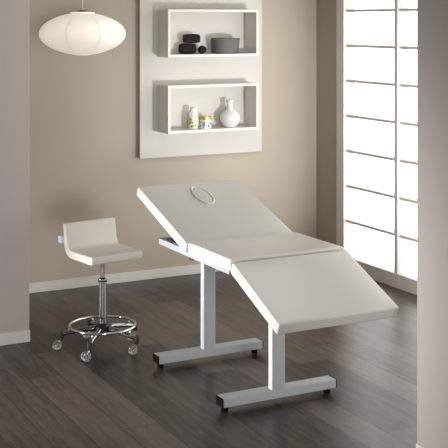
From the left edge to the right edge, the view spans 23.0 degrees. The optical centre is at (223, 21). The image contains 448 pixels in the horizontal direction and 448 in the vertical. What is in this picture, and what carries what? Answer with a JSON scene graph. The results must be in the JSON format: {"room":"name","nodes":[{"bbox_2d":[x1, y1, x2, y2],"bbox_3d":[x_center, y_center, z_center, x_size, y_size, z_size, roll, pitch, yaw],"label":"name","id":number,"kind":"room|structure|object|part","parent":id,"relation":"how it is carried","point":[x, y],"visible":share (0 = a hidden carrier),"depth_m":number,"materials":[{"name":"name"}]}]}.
{"room":"massage room","nodes":[
{"label":"massage room","id":0,"kind":"room"},
{"bbox_2d":[0,0,28,333],"bbox_3d":[-2.939,0.490,5.331,4.088,2.620,0.120,0,0,-27],"label":"wall","id":1,"kind":"structure","parent":0,"point":[14,14],"depth_m":6.18,"materials":[{"name":"beige paint"}]},
{"bbox_2d":[0,330,29,345],"bbox_3d":[-2.908,1.767,5.272,4.089,0.066,0.013,0,0,-27],"label":"baseboard","id":2,"kind":"structure","parent":1,"relation":"attached to","point":[16,337],"depth_m":6.17,"materials":[{"name":"white paint"}]},
{"bbox_2d":[29,0,315,282],"bbox_3d":[-1.111,0.490,7.489,4.520,2.620,0.120,0,0,-27],"label":"wall","id":3,"kind":"structure","parent":0,"point":[85,164],"depth_m":7.63,"materials":[{"name":"beige paint"}]},
{"bbox_2d":[29,264,219,292],"bbox_3d":[-1.197,1.767,7.369,4.256,0.066,0.014,0,0,-27],"label":"baseboard","id":4,"kind":"structure","parent":3,"relation":"attached to","point":[62,284],"depth_m":7.60,"materials":[{"name":"white paint"}]},
{"bbox_2d":[139,0,261,158],"bbox_3d":[-0.163,0.088,7.885,0.970,1.720,0.050,0,0,-27],"label":"wall panel","id":5,"kind":"object","parent":3,"relation":"attached to","point":[154,70],"visible":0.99,"depth_m":7.80,"materials":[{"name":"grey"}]},
{"bbox_2d":[158,82,258,133],"bbox_3d":[-0.107,0.602,7.788,0.710,0.331,0.172,0,0,-27],"label":"wall shelf","id":6,"kind":"object","parent":5,"relation":"attached to","point":[175,101],"visible":0.99,"depth_m":7.83,"materials":[{"name":"white paint"}]},
{"bbox_2d":[188,107,197,128],"bbox_3d":[-0.214,0.671,7.723,0.070,0.154,0.070,0,0,-27],"label":"bottle","id":7,"kind":"object","parent":6,"relation":"on","point":[193,115],"visible":1,"depth_m":7.70,"materials":[{"name":"white plastic"}]},
{"bbox_2d":[199,116,211,128],"bbox_3d":[-0.131,0.705,7.755,0.088,0.086,0.088,0,0,-27],"label":"jar","id":8,"kind":"object","parent":6,"relation":"on","point":[205,121],"visible":1,"depth_m":7.72,"materials":[{"name":"white plastic"}]},
{"bbox_3d":[-0.131,0.673,7.755,0.088,0.022,0.088,0,0,-27],"label":"lid","id":9,"kind":"part","parent":8,"relation":"part of","materials":[{"name":"gold metal"}]},
{"bbox_2d":[220,100,239,126],"bbox_3d":[0.042,0.651,7.855,0.146,0.193,0.146,0,0,-27],"label":"vase","id":10,"kind":"object","parent":6,"relation":"on","point":[229,117],"visible":1,"depth_m":7.81,"materials":[{"name":"white ceramic"}]},
{"bbox_2d":[158,9,258,56],"bbox_3d":[-0.107,0.077,7.788,0.710,0.331,0.172,0,0,-27],"label":"wall shelf","id":11,"kind":"object","parent":5,"relation":"attached to","point":[173,24],"visible":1,"depth_m":7.85,"materials":[{"name":"white paint"}]},
{"bbox_2d":[179,43,195,53],"bbox_3d":[-0.254,0.187,7.726,0.120,0.075,0.072,0,0,1],"label":"rolled towel","id":12,"kind":"object","parent":11,"relation":"on","point":[185,48],"visible":1,"depth_m":7.70,"materials":[{"name":"grey fabric"}]},
{"bbox_2d":[183,34,199,42],"bbox_3d":[-0.228,0.116,7.731,0.122,0.065,0.063,0,0,-3],"label":"rolled towel","id":13,"kind":"object","parent":12,"relation":"on","point":[187,38],"visible":1,"depth_m":7.71,"materials":[{"name":"grey fabric"}]},
{"bbox_2d":[198,46,206,53],"bbox_3d":[-0.152,0.195,7.733,0.057,0.059,0.095,0,0,-9],"label":"rolled towel","id":14,"kind":"object","parent":11,"relation":"on","point":[201,49],"visible":1,"depth_m":7.69,"materials":[{"name":"grey fabric"}]},
{"bbox_2d":[211,38,239,53],"bbox_3d":[0.012,0.169,7.848,0.218,0.110,0.153,0,0,-27],"label":"tub","id":15,"kind":"object","parent":11,"relation":"on","point":[219,45],"visible":1,"depth_m":7.78,"materials":[{"name":"grey"}]},
{"bbox_3d":[0.012,0.123,7.848,0.218,0.018,0.153,0,0,-27],"label":"lid","id":16,"kind":"part","parent":15,"relation":"part of","materials":[{"name":"grey"}]},
{"bbox_2d":[0,271,416,447],"bbox_3d":[-0.405,1.830,3.518,6.920,0.060,7.820,0,0,-27],"label":"floor","id":17,"kind":"structure","parent":0,"point":[50,398],"depth_m":5.55,"materials":[{"name":"brown wood"}]},
{"bbox_2d":[53,217,141,361],"bbox_3d":[-0.696,1.457,6.106,0.505,0.686,0.476,0,0,-27],"label":"stool","id":18,"kind":"object","parent":17,"relation":"on","point":[90,242],"visible":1,"depth_m":6.07,"materials":[{"name":"beige plastic"}]},
{"bbox_2d":[58,331,63,339],"bbox_3d":[-0.896,1.722,6.062,0.029,0.045,0.029,0,0,-27],"label":"socket","id":19,"kind":"object","parent":18,"relation":"attached to","point":[60,334],"depth_m":6.05,"materials":[{"name":"black plastic"}]},
{"bbox_3d":[-0.799,1.700,6.072,0.191,0.054,0.031,0,0,-7],"label":"arm","id":20,"kind":"part","parent":18,"relation":"part of","materials":[{"name":"silver metal"}]},
{"bbox_2d":[87,341,91,350],"bbox_3d":[-0.716,1.722,5.865,0.029,0.045,0.029,0,0,-27],"label":"socket","id":21,"kind":"object","parent":18,"relation":"attached to","point":[89,344],"depth_m":5.85,"materials":[{"name":"black plastic"}]},
{"bbox_3d":[-0.725,1.700,6.204,0.031,0.054,0.191,0,0,-25],"label":"arm","id":22,"kind":"part","parent":18,"relation":"part of","materials":[{"name":"silver metal"}]},
{"bbox_3d":[-0.698,1.700,5.961,0.031,0.054,0.191,0,0,12],"label":"arm","id":23,"kind":"part","parent":18,"relation":"part of","materials":[{"name":"silver metal"}]},
{"bbox_3d":[-0.670,1.207,6.087,0.326,0.185,0.315,0,0,-37],"label":"seat","id":24,"kind":"part","parent":18,"relation":"part of","materials":[{"name":"beige plastic"}]},
{"bbox_3d":[-0.558,1.700,6.025,0.191,0.054,0.031,0,0,29],"label":"arm","id":25,"kind":"part","parent":18,"relation":"part of","materials":[{"name":"silver metal"}]},
{"bbox_3d":[-0.575,1.700,6.173,0.191,0.054,0.031,0,0,-42],"label":"arm","id":26,"kind":"part","parent":18,"relation":"part of","materials":[{"name":"silver metal"}]},
{"bbox_2d":[134,335,138,344],"bbox_3d":[-0.473,1.722,5.975,0.029,0.045,0.029,0,0,-27],"label":"socket","id":27,"kind":"object","parent":18,"relation":"attached to","point":[136,338],"depth_m":5.96,"materials":[{"name":"black plastic"}]},
{"bbox_2d":[137,180,397,411],"bbox_3d":[0.162,1.343,5.406,0.638,0.914,1.521,0,0,-27],"label":"table","id":28,"kind":"object","parent":17,"relation":"on","point":[298,282],"visible":1,"depth_m":5.20,"materials":[{"name":"white leather"}]},
{"bbox_3d":[-0.146,1.136,5.379,0.028,0.032,0.786,0,0,-27],"label":"rail","id":29,"kind":"part","parent":28,"relation":"part of","materials":[{"name":"grey metal"}]},
{"bbox_3d":[-0.085,1.443,5.859,0.072,0.582,0.038,0,0,-27],"label":"post","id":30,"kind":"part","parent":28,"relation":"part of","materials":[{"name":"silver metal"}]},
{"bbox_3d":[0.249,1.443,5.215,0.072,0.582,0.038,0,0,-27],"label":"post","id":31,"kind":"part","parent":28,"relation":"part of","materials":[{"name":"silver metal"}]},
{"bbox_2d":[316,0,336,244],"bbox_3d":[0.876,0.490,8.294,0.250,2.620,0.280,0,0,-27],"label":"wall","id":32,"kind":"structure","parent":0,"point":[326,10],"depth_m":8.24,"materials":[{"name":"beige paint"}]},
{"bbox_2d":[337,0,416,294],"bbox_3d":[1.968,0.490,6.048,0.129,2.620,4.713,0,0,-27],"label":"window","id":33,"kind":"structure","parent":32,"relation":"in","point":[377,39],"depth_m":7.80,"materials":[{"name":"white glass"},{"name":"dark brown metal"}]},
{"bbox_3d":[1.968,0.490,6.048,0.129,2.620,4.713,0,0,-27],"label":"frame","id":34,"kind":"part","parent":33,"relation":"part of","materials":[{"name":"white wood"}]},
{"bbox_3d":[1.104,0.445,7.803,0.012,2.530,0.618,0,0,-27],"label":"pane","id":35,"kind":"part","parent":33,"relation":"part of","materials":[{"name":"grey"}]},
{"bbox_3d":[1.401,0.445,7.229,0.012,2.530,0.618,0,0,-27],"label":"pane","id":36,"kind":"part","parent":33,"relation":"part of","materials":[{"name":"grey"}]},
{"bbox_2d":[417,0,447,447],"bbox_3d":[1.562,0.490,3.213,0.140,2.620,3.068,0,0,-27],"label":"wall","id":37,"kind":"structure","parent":0,"point":[432,15],"depth_m":4.44,"materials":[{"name":"beige paint"}]},
{"bbox_3d":[-0.405,-0.850,3.519,6.920,0.060,7.820,0,0,-27],"label":"ceiling","id":38,"kind":"structure","parent":0,"visible":0},
{"bbox_2d":[39,0,125,55],"bbox_3d":[-0.840,-0.310,6.548,0.511,1.019,0.511,0,0,-27],"label":"pendant lamp","id":39,"kind":"object","parent":38,"relation":"hanging from","point":[82,32],"visible":1,"depth_m":6.37,"materials":[{"name":"white paper"}]}
]}

